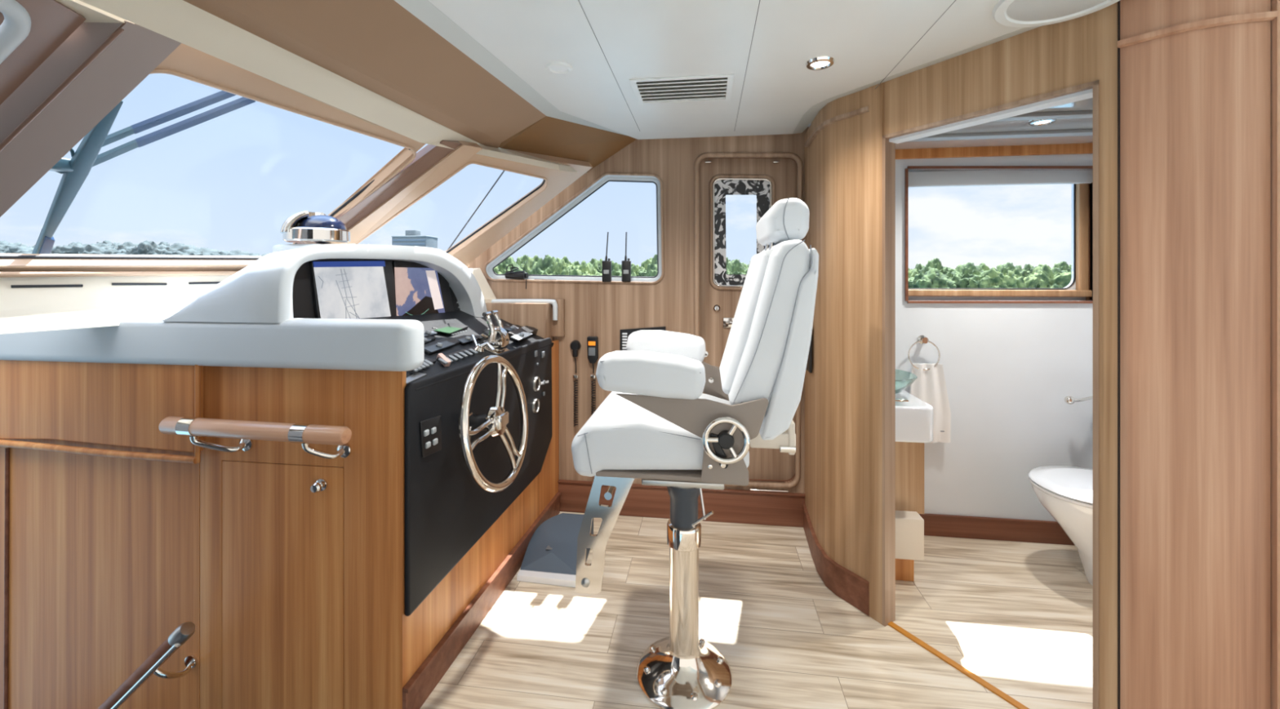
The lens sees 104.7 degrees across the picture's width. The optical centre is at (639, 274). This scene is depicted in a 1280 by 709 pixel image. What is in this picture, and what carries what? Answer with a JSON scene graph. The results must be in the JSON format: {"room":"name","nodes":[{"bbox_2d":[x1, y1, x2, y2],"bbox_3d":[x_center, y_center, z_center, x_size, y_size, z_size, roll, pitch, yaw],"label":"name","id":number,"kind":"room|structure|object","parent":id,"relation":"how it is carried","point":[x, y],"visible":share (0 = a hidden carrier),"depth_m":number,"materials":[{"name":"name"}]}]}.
{"room":"control cabin","nodes":[
{"label":"control cabin","id":0,"kind":"room"},
{"bbox_2d":[0,20,181,217],"bbox_3d":[-1.461,-0.234,1.109,0.866,0.617,0.111,0,0,8],"label":"column","id":1,"kind":"structure","parent":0,"point":[122,66],"depth_m":1.07,"materials":[{"name":"paint"}]},
{"bbox_2d":[56,0,586,173],"bbox_3d":[-1.017,-0.564,0.947,0.323,0.092,4.011,0,0,17],"label":"ceiling","id":2,"kind":"structure","parent":0,"point":[181,21],"depth_m":1.27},
{"bbox_2d":[296,139,461,244],"bbox_3d":[-1.124,-0.301,2.067,0.772,0.533,0.134,0,0,0],"label":"wall","id":3,"kind":"structure","parent":0,"point":[429,155],"depth_m":2.04,"materials":[{"name":"brown laminate"}]},
{"bbox_2d":[0,23,425,271],"bbox_3d":[-1.358,-0.293,1.464,0.800,0.647,1.296,0,0,18],"label":"window","id":4,"kind":"structure","parent":3,"relation":"in","point":[187,62],"depth_m":1.50,"materials":[{"name":"wood"}]},
{"bbox_2d":[31,90,255,253],"bbox_3d":[-1.530,-0.275,1.422,0.684,0.558,0.285,0,0,8],"label":"windshield wiper","id":5,"kind":"object","parent":4,"relation":"attached to","point":[75,171],"visible":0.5,"depth_m":1.39,"materials":[{"name":"paint"}]},
{"bbox_2d":[183,0,636,172],"bbox_3d":[-0.707,-0.684,0.939,0.571,0.213,4.138,0,0,13],"label":"ceiling","id":6,"kind":"structure","parent":0,"point":[380,46],"depth_m":1.53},
{"bbox_2d":[345,140,482,244],"bbox_3d":[-1.056,-0.310,2.127,0.784,0.511,0.155,0,0,8],"label":"wall","id":7,"kind":"structure","parent":0,"point":[466,149],"depth_m":2.10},
{"bbox_2d":[355,149,592,266],"bbox_3d":[-0.883,-0.306,2.486,1.178,0.630,0.652,0,0,8],"label":"window","id":8,"kind":"structure","parent":7,"relation":"in","point":[468,249],"depth_m":2.65,"materials":[{"name":"wood"}]},
{"bbox_2d":[428,0,1022,139],"bbox_3d":[0.710,-0.735,0.411,3.303,0.020,4.256,0,0,8],"label":"ceiling","id":9,"kind":"structure","parent":0,"point":[866,39],"depth_m":1.56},
{"bbox_2d":[545,61,573,74],"bbox_3d":[-0.283,-0.720,1.727,0.094,0.010,0.094,0,0,8],"label":"recessed light","id":10,"kind":"object","parent":9,"relation":"in","point":[554,67],"visible":1,"depth_m":1.72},
{"bbox_2d":[629,73,733,104],"bbox_3d":[0.168,-0.720,1.938,0.383,0.014,0.263,0,0,8],"label":"ceiling vent","id":11,"kind":"object","parent":9,"relation":"in","point":[717,87],"visible":1,"depth_m":1.92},
{"bbox_2d":[577,0,955,131],"bbox_3d":[0.225,-0.725,0.494,0.995,0.001,4.039,0,0,8],"label":"trim","id":12,"kind":"structure","parent":9,"relation":"attached to","point":[578,0],"depth_m":1.60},
{"bbox_2d":[805,56,835,70],"bbox_3d":[0.616,-0.720,1.688,0.094,0.010,0.094,0,0,8],"label":"recessed light","id":13,"kind":"object","parent":9,"relation":"in","point":[820,62],"visible":1,"depth_m":1.68,"materials":[{"name":"silver metal"}]},
{"bbox_2d":[991,0,1119,27],"bbox_3d":[1.105,-0.720,1.282,0.312,0.010,0.312,0,0,8],"label":"ceiling speaker","id":14,"kind":"object","parent":9,"relation":"attached to","point":[1011,13],"visible":1,"depth_m":1.34,"materials":[{"name":"plastic"}]},
{"bbox_2d":[1006,0,1106,21],"bbox_3d":[1.105,-0.721,1.282,0.252,0.005,0.252,0,0,8],"label":"grille","id":15,"kind":"object","parent":14,"relation":"attached to","point":[1016,10],"depth_m":1.34,"materials":[{"name":"plastic"}]},
{"bbox_2d":[420,511,1093,708],"bbox_3d":[0.794,1.375,0.393,3.330,0.050,4.590,0,0,8],"label":"floor","id":16,"kind":"structure","parent":0,"point":[1018,615],"depth_m":1.85,"materials":[{"name":"brown wood"}]},
{"bbox_2d":[516,512,593,587],"bbox_3d":[-0.389,1.290,2.342,0.293,0.120,0.402,0,0,8],"label":"footrest","id":17,"kind":"object","parent":16,"relation":"on","point":[550,556],"visible":0.97,"depth_m":2.26,"materials":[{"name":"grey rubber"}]},
{"bbox_2d":[571,197,818,708],"bbox_3d":[0.176,0.559,1.666,0.714,1.583,0.641,0,0,8],"label":"chair","id":18,"kind":"object","parent":16,"relation":"on","point":[656,424],"visible":1,"depth_m":1.45,"materials":[{"name":"white leather"}]},
{"bbox_2d":[895,389,933,581],"bbox_3d":[1.117,0.963,2.379,0.390,0.775,0.463,0,0,8],"label":"vanity unit","id":19,"kind":"object","parent":16,"relation":"on","point":[913,417],"visible":0.44,"depth_m":2.17,"materials":[{"name":"wood"}]},
{"bbox_2d":[895,389,933,442],"bbox_3d":[1.120,0.652,2.378,0.385,0.155,0.463,0,0,8],"label":"countertop","id":20,"kind":"structure","parent":19,"relation":"on","point":[913,417],"depth_m":2.14,"materials":[{"name":"ceramic"}]},
{"bbox_2d":[895,368,917,394],"bbox_3d":[1.122,0.520,2.341,0.340,0.108,0.340,0,0,8],"label":"basin","id":21,"kind":"object","parent":20,"relation":"in","point":[904,379],"visible":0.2,"depth_m":2.25,"materials":[{"name":"teal"}]},
{"bbox_2d":[888,621,1029,708],"bbox_3d":[1.122,1.347,1.645,0.023,0.006,0.636,0,0,-31],"label":"trim","id":22,"kind":"structure","parent":16,"relation":"on","point":[984,683],"depth_m":1.69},
{"bbox_2d":[1028,465,1093,585],"bbox_3d":[2.036,0.973,2.133,0.583,0.755,0.430,0,0,8],"label":"toilet","id":23,"kind":"object","parent":16,"relation":"on","point":[1066,492],"visible":0.28,"depth_m":2.11,"materials":[{"name":"ceramic"}]},
{"bbox_2d":[467,124,1093,520],"bbox_3d":[0.616,0.285,2.707,4.000,2.170,0.050,0,0,8],"label":"wall","id":24,"kind":"structure","parent":0,"point":[1010,369],"depth_m":2.55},
{"bbox_2d":[504,264,528,288],"bbox_3d":[-0.712,0.012,2.862,0.145,0.141,0.071,0,0,11],"label":"binoculars","id":25,"kind":"object","parent":24,"relation":"on","point":[522,274],"visible":1,"depth_m":2.84,"materials":[{"name":"black plastic"}]},
{"bbox_2d":[483,172,664,284],"bbox_3d":[-0.387,-0.261,2.838,1.060,0.632,0.067,0,0,8],"label":"window","id":26,"kind":"structure","parent":24,"relation":"in","point":[488,268],"depth_m":2.83,"materials":[{"name":"white plastic"}]},
{"bbox_2d":[602,231,611,281],"bbox_3d":[-0.187,-0.099,2.777,0.050,0.279,0.030,0,0,8],"label":"radio","id":27,"kind":"object","parent":26,"relation":"attached to","point":[606,264],"visible":1,"depth_m":2.76,"materials":[{"name":"black plastic"}]},
{"bbox_2d":[622,231,631,281],"bbox_3d":[-0.076,-0.099,2.762,0.050,0.278,0.030,0,0,8],"label":"radio","id":28,"kind":"object","parent":26,"relation":"attached to","point":[626,264],"visible":1,"depth_m":2.75,"materials":[{"name":"black plastic"}]},
{"bbox_2d":[569,339,580,426],"bbox_3d":[-0.367,0.617,2.794,0.060,0.487,0.040,0,0,8],"label":"microphone","id":29,"kind":"object","parent":24,"relation":"attached to","point":[575,345],"visible":1,"depth_m":2.78,"materials":[{"name":"black plastic"}]},
{"bbox_2d":[586,336,598,414],"bbox_3d":[-0.266,0.604,2.783,0.062,0.508,0.036,0,0,8],"label":"microphone","id":30,"kind":"object","parent":24,"relation":"attached to","point":[592,341],"visible":0.82,"depth_m":2.77,"materials":[{"name":"black plastic"}]},
{"bbox_2d":[619,326,666,350],"bbox_3d":[0.015,0.364,2.755,0.257,0.152,0.016,0,0,8],"label":"breaker panel","id":31,"kind":"object","parent":24,"relation":"attached to","point":[624,333],"visible":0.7,"depth_m":2.76,"materials":[{"name":"black plastic"}]},
{"bbox_2d":[557,479,804,527],"bbox_3d":[0.205,1.261,2.725,1.370,0.178,0.024,0,0,8],"label":"baseboard","id":32,"kind":"structure","parent":24,"relation":"attached to","point":[727,505],"depth_m":2.69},
{"bbox_2d":[394,0,1039,139],"bbox_3d":[-0.171,-0.753,0.936,4.472,0.077,2.876,0,0,-34],"label":"trim","id":33,"kind":"structure","parent":24,"relation":"attached to","point":[424,11],"depth_m":1.68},
{"bbox_2d":[693,151,803,492],"bbox_3d":[0.591,0.252,2.723,0.577,1.842,0.115,0,0,8],"label":"door","id":34,"kind":"structure","parent":24,"relation":"in","point":[771,176],"depth_m":2.75,"materials":[{"name":"brown wood"}]},
{"bbox_2d":[907,334,940,370],"bbox_3d":[1.457,0.404,2.545,0.156,0.177,0.048,0,0,8],"label":"towel ring","id":35,"kind":"object","parent":24,"relation":"attached to","point":[922,339],"visible":1,"depth_m":2.53,"materials":[{"name":"silver metal"}]},
{"bbox_2d":[909,363,951,442],"bbox_3d":[1.482,0.660,2.531,0.199,0.407,0.039,0,0,8],"label":"hand towel","id":36,"kind":"object","parent":35,"relation":"hanging from","point":[930,385],"visible":0.74,"depth_m":2.52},
{"bbox_2d":[895,142,1093,159],"bbox_3d":[1.811,-0.639,2.511,1.770,0.075,0.020,0,0,8],"label":"trim","id":37,"kind":"structure","parent":24,"relation":"attached to","point":[1085,148],"depth_m":2.50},
{"bbox_2d":[919,513,1075,545],"bbox_3d":[1.950,1.295,2.494,1.900,0.110,0.016,0,0,8],"label":"baseboard","id":38,"kind":"structure","parent":24,"relation":"attached to","point":[935,524],"depth_m":2.51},
{"bbox_2d":[904,165,1093,302],"bbox_3d":[1.833,-0.225,2.559,1.550,0.850,0.109,0,0,8],"label":"window","id":39,"kind":"structure","parent":24,"relation":"in","point":[1078,290],"depth_m":2.54,"materials":[{"name":"wood"}]},
{"bbox_2d":[908,169,1093,187],"bbox_3d":[1.977,-0.504,2.544,1.380,0.085,0.030,0,0,8],"label":"roller blind","id":40,"kind":"object","parent":39,"relation":"attached to","point":[943,178],"visible":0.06,"depth_m":2.55,"materials":[{"name":"fabric"}]},
{"bbox_2d":[1064,395,1093,404],"bbox_3d":[2.171,0.609,2.419,0.222,0.040,0.040,0,0,-16],"label":"paper holder","id":41,"kind":"object","parent":24,"relation":"attached to","point":[1068,399],"visible":0.89,"depth_m":2.39,"materials":[{"name":"silver metal"}]},
{"bbox_2d":[804,87,869,581],"bbox_3d":[0.872,0.302,2.288,0.138,2.095,0.771,0,0,-4],"label":"wall","id":42,"kind":"structure","parent":0,"point":[837,161],"depth_m":2.06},
{"bbox_2d":[805,332,812,373],"bbox_3d":[0.823,0.361,2.432,0.017,0.220,0.160,0,0,8],"label":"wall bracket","id":43,"kind":"object","parent":42,"relation":"attached to","point":[809,365],"visible":0.2,"depth_m":2.35,"materials":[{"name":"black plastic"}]},
{"bbox_2d":[802,502,869,615],"bbox_3d":[0.845,1.284,2.296,0.105,0.132,0.704,0,0,-2],"label":"baseboard","id":44,"kind":"structure","parent":42,"relation":"attached to","point":[851,587],"depth_m":2.07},
{"bbox_2d":[804,106,869,146],"bbox_3d":[0.835,-0.656,2.225,0.091,0.022,0.568,0,0,-6],"label":"trim","id":45,"kind":"structure","parent":42,"relation":"attached to","point":[862,110],"depth_m":2.08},
{"bbox_2d":[869,82,883,624],"bbox_3d":[0.922,0.302,1.928,0.006,2.095,0.055,0,0,-31],"label":"trim","id":46,"kind":"structure","parent":42,"relation":"attached to","point":[876,95],"depth_m":1.92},
{"bbox_2d":[882,80,1099,708],"bbox_3d":[1.129,0.407,1.650,0.076,1.885,0.636,0,0,-31],"label":"door frame","id":47,"kind":"structure","parent":42,"relation":"in","point":[888,148],"depth_m":1.89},
{"bbox_2d":[883,9,1099,134],"bbox_3d":[1.115,-0.640,1.641,0.030,0.210,0.636,0,0,-31],"label":"wall","id":48,"kind":"structure","parent":0,"point":[1049,58],"depth_m":1.57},
{"bbox_2d":[888,88,1093,143],"bbox_3d":[1.143,-0.523,1.658,0.055,0.022,0.612,0,0,-31],"label":"trim","id":49,"kind":"structure","parent":48,"relation":"attached to","point":[1086,94],"depth_m":1.60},
{"bbox_2d":[895,97,1093,149],"bbox_3d":[1.660,-0.660,1.875,1.710,0.020,1.360,0,0,8],"label":"ceiling","id":50,"kind":"structure","parent":0,"point":[1087,104],"depth_m":2.24,"materials":[{"name":"grey"}]},
{"bbox_2d":[909,110,1093,141],"bbox_3d":[1.784,-0.642,2.124,1.730,0.016,0.335,0,0,8],"label":"trim","id":51,"kind":"structure","parent":50,"relation":"attached to","point":[1086,113],"depth_m":2.23,"materials":[{"name":"grey plastic"}]},
{"bbox_2d":[1028,119,1056,125],"bbox_3d":[1.703,-0.645,2.089,0.094,0.010,0.094,0,0,8],"label":"recessed light","id":52,"kind":"object","parent":50,"relation":"in","point":[1039,122],"visible":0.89,"depth_m":2.09,"materials":[{"name":"silver metal"}]},
{"bbox_2d":[1099,1,1117,708],"bbox_3d":[1.297,0.302,1.357,0.050,2.095,0.039,0,0,-31],"label":"wall","id":53,"kind":"structure","parent":0,"point":[1108,15],"depth_m":1.34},
{"bbox_2d":[1117,0,1119,708],"bbox_3d":[1.289,0.302,1.328,0.013,2.095,0.004,0,0,-31],"label":"trim","id":54,"kind":"structure","parent":53,"relation":"attached to","point":[1118,2],"depth_m":1.32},
{"bbox_2d":[1120,0,1271,708],"bbox_3d":[1.398,0.302,1.253,0.266,2.095,0.064,0,0,33],"label":"wall","id":55,"kind":"structure","parent":0,"point":[1195,105],"depth_m":1.23,"materials":[{"name":"wood"}]},
{"bbox_2d":[1117,10,1276,48],"bbox_3d":[1.385,-0.617,1.233,0.278,0.020,0.048,0,0,33],"label":"trim","id":56,"kind":"structure","parent":55,"relation":"attached to","point":[1265,15],"depth_m":1.21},
{"bbox_3d":[-1.522,-0.237,1.079,0.930,0.631,0.005,0,0,8],"label":"column","id":57,"kind":"structure","parent":0,"visible":0},
{"bbox_2d":[0,26,124,151],"bbox_3d":[-1.449,-0.217,1.072,0.765,0.590,0.009,0,0,8],"label":"trim","id":58,"kind":"structure","parent":57,"relation":"attached to","point":[118,31],"depth_m":1.04,"materials":[{"name":"brown laminate"}]},
{"bbox_3d":[1.988,0.302,1.101,0.956,2.095,0.072,0,0,8],"label":"wall","id":59,"kind":"structure","parent":0,"visible":0},
{"bbox_2d":[1271,0,1279,708],"bbox_3d":[1.518,0.302,1.174,0.015,2.095,0.020,0,0,24],"label":"trim","id":60,"kind":"structure","parent":59,"relation":"attached to","point":[1275,4],"depth_m":1.17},
{"bbox_3d":[-1.926,0.850,0.461,2.460,2.800,0.040,0,0,8],"label":"wall","id":61,"kind":"structure","parent":0,"visible":0},
{"bbox_2d":[0,0,86,104],"bbox_3d":[-1.348,-0.276,0.544,0.649,0.543,1.225,0,0,-12],"label":"window","id":62,"kind":"structure","parent":61,"relation":"in","point":[31,31],"depth_m":0.96,"materials":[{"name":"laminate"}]},
{"bbox_3d":[-1.622,2.270,0.692,3.000,0.040,4.540,0,0,8],"label":"trim","id":63,"kind":"structure","parent":0,"visible":0},
{"bbox_2d":[0,297,564,708],"bbox_3d":[-1.464,1.190,2.245,1.900,2.120,1.421,0,0,8],"label":"console","id":64,"kind":"object","parent":63,"relation":"on","point":[304,580],"depth_m":1.57,"materials":[{"name":"brown wood"}]},
{"bbox_2d":[97,621,197,708],"bbox_3d":[-1.566,1.286,1.502,0.606,0.586,0.166,0,0,8],"label":"stair handrail","id":65,"kind":"object","parent":64,"relation":"attached to","point":[152,664],"visible":1,"depth_m":1.40,"materials":[{"name":"silver metal"}]},
{"bbox_2d":[0,267,496,371],"bbox_3d":[-1.705,0.123,1.949,2.230,0.321,1.814,0,0,-18],"label":"dashboard","id":66,"kind":"object","parent":64,"relation":"on","point":[113,317],"visible":0.77,"depth_m":1.50,"materials":[{"name":"white plastic"}]},
{"bbox_2d":[0,275,231,333],"bbox_3d":[-1.723,0.075,1.501,0.138,0.170,1.143,0,0,20],"label":"shelf","id":67,"kind":"object","parent":66,"relation":"attached to","point":[28,303],"depth_m":1.51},
{"bbox_2d":[272,210,350,252],"bbox_3d":[-1.215,-0.048,1.858,0.214,0.377,0.218,0,0,8],"label":"compass binnacle","id":68,"kind":"object","parent":66,"relation":"on","point":[304,226],"visible":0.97,"depth_m":1.79,"materials":[{"name":"silver metal"}]},
{"bbox_2d":[468,267,496,302],"bbox_3d":[-1.078,0.067,2.479,0.267,0.207,0.880,0,0,42],"label":"corner shelf","id":69,"kind":"object","parent":66,"relation":"attached to","point":[488,295],"depth_m":2.81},
{"bbox_2d":[158,416,351,458],"bbox_3d":[-1.119,0.488,1.467,0.595,0.130,0.117,0,0,8],"label":"grab rail","id":70,"kind":"object","parent":64,"relation":"attached to","point":[304,433],"visible":1,"depth_m":1.42,"materials":[{"name":"brown wood"}]},
{"bbox_2d":[161,244,487,322],"bbox_3d":[-1.149,0.079,2.115,0.421,0.397,1.290,0,0,12],"label":"hood","id":71,"kind":"object","parent":64,"relation":"on","point":[277,286],"visible":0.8,"depth_m":1.53,"materials":[{"name":"white plastic"}]},
{"bbox_2d":[309,259,396,318],"bbox_3d":[-1.072,0.088,1.895,0.028,0.296,0.450,0,0,12],"label":"screen","id":72,"kind":"object","parent":71,"relation":"attached to","point":[341,289],"visible":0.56,"depth_m":1.85,"materials":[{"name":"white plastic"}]},
{"bbox_2d":[391,260,453,315],"bbox_3d":[-0.987,0.098,2.286,0.029,0.309,0.451,0,0,12],"label":"screen","id":73,"kind":"object","parent":71,"relation":"attached to","point":[420,289],"visible":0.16,"depth_m":2.21,"materials":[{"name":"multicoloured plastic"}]},
{"bbox_2d":[449,286,460,310],"bbox_3d":[-0.928,0.134,2.572,0.018,0.281,0.249,0,0,12],"label":"keypad","id":74,"kind":"object","parent":71,"relation":"attached to","point":[455,303],"visible":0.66,"depth_m":2.51,"materials":[{"name":"black plastic"}]},
{"bbox_2d":[406,372,426,383],"bbox_3d":[-0.720,0.327,1.563,0.026,0.016,0.131,0,0,4],"label":"label plate","id":75,"kind":"object","parent":64,"relation":"on","point":[415,375],"visible":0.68,"depth_m":1.57,"materials":[{"name":"silver metal"}]},
{"bbox_2d":[424,328,441,337],"bbox_3d":[-0.854,0.236,2.003,0.055,0.028,0.165,0,0,8],"label":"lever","id":76,"kind":"object","parent":64,"relation":"on","point":[428,332],"visible":0.53,"depth_m":2.00,"materials":[{"name":"silver metal"}]},
{"bbox_2d":[424,336,460,355],"bbox_3d":[-0.776,0.276,1.934,0.058,0.035,0.276,0,0,5],"label":"control panel","id":77,"kind":"object","parent":64,"relation":"on","point":[445,343],"visible":0.73,"depth_m":1.90,"materials":[{"name":"black plastic"}]},
{"bbox_2d":[431,322,468,335],"bbox_3d":[-0.822,0.239,2.163,0.101,0.044,0.261,0,0,8],"label":"chart plotter","id":78,"kind":"object","parent":64,"relation":"on","point":[449,328],"visible":0.96,"depth_m":2.14,"materials":[{"name":"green plastic"}]},
{"bbox_2d":[453,333,479,344],"bbox_3d":[-0.742,0.277,2.139,0.058,0.031,0.194,0,0,8],"label":"control panel","id":79,"kind":"object","parent":64,"relation":"on","point":[464,339],"visible":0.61,"depth_m":2.09,"materials":[{"name":"black plastic"}]},
{"bbox_2d":[471,334,495,355],"bbox_3d":[-0.664,0.294,2.046,0.142,0.074,0.066,0,0,27],"label":"lever","id":80,"kind":"object","parent":64,"relation":"on","point":[479,348],"visible":0.91,"depth_m":2.03,"materials":[{"name":"silver metal"}]},
{"bbox_2d":[457,355,528,492],"bbox_3d":[-0.558,0.529,1.789,0.192,0.469,0.472,0,0,8],"label":"steering wheel","id":81,"kind":"object","parent":64,"relation":"attached to","point":[495,420],"visible":1,"depth_m":1.76,"materials":[{"name":"silver metal"}]},
{"bbox_2d":[478,310,510,354],"bbox_3d":[-0.637,0.256,2.160,0.116,0.190,0.130,0,0,8],"label":"throttle lever","id":82,"kind":"object","parent":64,"relation":"on","point":[497,336],"visible":0.91,"depth_m":2.12,"materials":[{"name":"silver metal"}]},
{"bbox_2d":[507,325,537,342],"bbox_3d":[-0.599,0.304,2.530,0.087,0.054,0.390,0,0,5],"label":"control panel","id":83,"kind":"object","parent":64,"relation":"on","point":[517,335],"visible":0.91,"depth_m":2.49,"materials":[{"name":"black plastic"}]},
{"label":"outside","id":84,"kind":"structure","parent":0,"visible":0},
{"bbox_2d":[447,170,504,249],"bbox_3d":[-0.906,-0.339,2.703,0.501,0.454,0.007,0,0,31],"label":"stay","id":85,"kind":"object","parent":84,"point":[503,171],"visible":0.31,"depth_m":2.69,"materials":[{"name":"metal"}]},
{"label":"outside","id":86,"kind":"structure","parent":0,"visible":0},
{"bbox_3d":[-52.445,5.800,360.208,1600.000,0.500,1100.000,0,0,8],"label":"water","id":87,"kind":"object","parent":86,"visible":0},
{"bbox_2d":[0,240,31,251],"bbox_3d":[-345.566,-3.806,272.739,34.187,29.905,35.695,0,0,-2],"label":"tree","id":88,"kind":"object","parent":87,"relation":"on","point":[4,245],"visible":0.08,"depth_m":268.47,"materials":[{"name":"green plant"}]},
{"bbox_2d":[8,246,59,253],"bbox_3d":[-300.083,-1.913,251.642,37.501,24.722,36.751,0,0,39],"label":"tree","id":89,"kind":"object","parent":87,"relation":"on","point":[20,250],"visible":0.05,"depth_m":241.18,"materials":[{"name":"green plant"}]},
{"bbox_2d":[50,241,83,253],"bbox_3d":[-290.757,-3.185,255.834,25.930,27.877,24.835,0,0,-44],"label":"tree","id":90,"kind":"object","parent":87,"relation":"on","point":[64,249],"visible":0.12,"depth_m":248.17,"materials":[{"name":"green plant"}]},
{"bbox_2d":[68,243,121,254],"bbox_3d":[-284.397,-2.636,255.797,33.298,26.083,31.890,0,0,-20],"label":"tree","id":91,"kind":"object","parent":87,"relation":"on","point":[86,248],"visible":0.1,"depth_m":249.94,"materials":[{"name":"green plant"}]},
{"bbox_2d":[110,240,165,254],"bbox_3d":[-256.338,-3.339,254.449,25.919,28.381,27.062,0,0,31],"label":"tree","id":92,"kind":"object","parent":87,"relation":"on","point":[145,247],"visible":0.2,"depth_m":250.64,"materials":[{"name":"green plant"}]},
{"bbox_2d":[156,242,188,251],"bbox_3d":[-249.925,-3.146,260.911,32.925,27.750,31.534,0,0,40],"label":"tree","id":93,"kind":"object","parent":87,"relation":"on","point":[176,246],"visible":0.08,"depth_m":261.87,"materials":[{"name":"green plant"}]},
{"bbox_2d":[160,247,217,255],"bbox_3d":[-227.713,-1.994,252.977,35.966,23.986,34.447,0,0,8],"label":"tree","id":94,"kind":"object","parent":87,"relation":"on","point":[197,251],"visible":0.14,"depth_m":249.81,"materials":[{"name":"green plant"}]},
{"bbox_2d":[218,249,248,255],"bbox_3d":[-221.207,-1.820,266.934,31.725,23.420,30.384,0,0,10],"label":"tree","id":95,"kind":"object","parent":87,"relation":"on","point":[238,252],"visible":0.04,"depth_m":269.32,"materials":[{"name":"green plant"}]},
{"bbox_2d":[391,230,438,248],"bbox_3d":[-191.280,-15.933,420.000,31.245,42.566,19.000,0,0,8],"label":"apartment building","id":96,"kind":"structure","parent":87,"relation":"on","point":[412,237],"depth_m":411.67,"materials":[{"name":"grey concrete"}]},
{"bbox_2d":[497,256,525,274],"bbox_3d":[-15.434,2.490,56.718,4.807,9.512,4.644,0,0,3],"label":"tree","id":97,"kind":"object","parent":87,"relation":"on","point":[502,266],"visible":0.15,"depth_m":55.84,"materials":[{"name":"green plant"}]},
{"bbox_2d":[520,254,538,274],"bbox_3d":[-12.806,2.443,61.101,5.524,9.719,5.794,0,0,-14],"label":"tree","id":98,"kind":"object","parent":87,"relation":"on","point":[531,261],"visible":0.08,"depth_m":59.90,"materials":[{"name":"green plant"}]},
{"bbox_2d":[528,254,555,274],"bbox_3d":[-10.713,2.485,56.904,4.491,9.526,4.650,0,0,10],"label":"tree","id":99,"kind":"object","parent":87,"relation":"on","point":[548,262],"visible":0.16,"depth_m":56.01,"materials":[{"name":"green plant"}]},
{"bbox_2d":[536,257,570,275],"bbox_3d":[-9.608,2.628,56.031,4.557,9.101,4.779,0,0,35],"label":"tree","id":100,"kind":"object","parent":87,"relation":"on","point":[561,268],"visible":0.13,"depth_m":55.31,"materials":[{"name":"green plant"}]},
{"bbox_2d":[568,260,602,275],"bbox_3d":[-6.138,2.752,55.215,4.993,8.686,5.237,0,0,-37],"label":"tree","id":101,"kind":"object","parent":87,"relation":"on","point":[588,268],"visible":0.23,"depth_m":55.00,"materials":[{"name":"green plant"}]},
{"bbox_2d":[589,257,602,273],"bbox_3d":[-5.690,2.616,59.440,4.562,9.092,4.407,0,0,29],"label":"tree","id":102,"kind":"object","parent":87,"relation":"on","point":[597,264],"visible":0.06,"depth_m":59.19,"materials":[{"name":"green plant"}]},
{"bbox_2d":[600,260,622,275],"bbox_3d":[-3.365,2.726,58.800,4.113,8.725,4.258,0,0,29],"label":"tree","id":103,"kind":"object","parent":87,"relation":"on","point":[615,271],"visible":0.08,"depth_m":57.76,"materials":[{"name":"green plant"}]},
{"bbox_2d":[635,257,652,275],"bbox_3d":[0.964,2.645,54.078,5.598,9.043,5.338,0,0,36],"label":"tree","id":104,"kind":"object","parent":87,"relation":"on","point":[644,264],"visible":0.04,"depth_m":52.92,"materials":[{"name":"green plant"}]},
{"bbox_2d":[638,253,657,276],"bbox_3d":[1.701,2.540,52.275,5.061,9.345,4.888,0,0,29],"label":"tree","id":105,"kind":"object","parent":87,"relation":"on","point":[651,271],"visible":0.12,"depth_m":51.06,"materials":[{"name":"green plant"}]},
{"bbox_2d":[726,258,748,274],"bbox_3d":[10.893,2.703,55.127,4.492,8.804,4.650,0,0,12],"label":"tree","id":106,"kind":"object","parent":87,"relation":"on","point":[735,267],"visible":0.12,"depth_m":54.81,"materials":[{"name":"green plant"}]},
{"bbox_2d":[908,266,956,288],"bbox_3d":[31.111,3.019,53.783,5.753,7.751,5.995,0,0,-32],"label":"tree","id":107,"kind":"object","parent":87,"relation":"on","point":[929,277],"visible":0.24,"depth_m":52.18,"materials":[{"name":"green plant"}]},
{"bbox_2d":[918,257,952,277],"bbox_3d":[35.302,2.601,58.542,4.033,9.124,4.092,0,0,0],"label":"tree","id":108,"kind":"object","parent":87,"relation":"on","point":[935,263],"visible":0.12,"depth_m":58.36,"materials":[{"name":"green plant"}]},
{"bbox_2d":[951,262,986,288],"bbox_3d":[37.867,2.822,56.432,5.503,8.406,5.826,0,0,40],"label":"tree","id":109,"kind":"object","parent":87,"relation":"on","point":[963,273],"visible":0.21,"depth_m":55.84,"materials":[{"name":"green plant"}]},
{"bbox_2d":[967,266,1017,288],"bbox_3d":[38.219,3.050,53.879,4.814,7.691,5.049,0,0,-35],"label":"tree","id":110,"kind":"object","parent":87,"relation":"on","point":[991,278],"visible":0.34,"depth_m":52.45,"materials":[{"name":"green plant"}]},
{"bbox_2d":[995,262,1030,278],"bbox_3d":[44.356,2.798,59.153,5.653,8.488,5.431,0,0,-40],"label":"tree","id":111,"kind":"object","parent":87,"relation":"on","point":[1008,266],"visible":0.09,"depth_m":58.92,"materials":[{"name":"green plant"}]},
{"bbox_2d":[1006,268,1039,288],"bbox_3d":[41.758,3.096,54.667,3.872,7.536,4.061,0,0,42],"label":"tree","id":112,"kind":"object","parent":87,"relation":"on","point":[1028,282],"visible":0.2,"depth_m":53.74,"materials":[{"name":"green plant"}]},
{"bbox_2d":[1029,263,1071,288],"bbox_3d":[45.386,2.912,54.792,4.824,8.151,4.600,0,0,-5],"label":"tree","id":113,"kind":"object","parent":87,"relation":"on","point":[1044,274],"visible":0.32,"depth_m":53.71,"materials":[{"name":"green plant"}]},
{"bbox_2d":[1052,261,1071,272],"bbox_3d":[53.277,2.710,61.912,4.003,8.761,4.061,0,0,20],"label":"tree","id":114,"kind":"object","parent":87,"relation":"on","point":[1063,265],"visible":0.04,"depth_m":61.86,"materials":[{"name":"green plant"}]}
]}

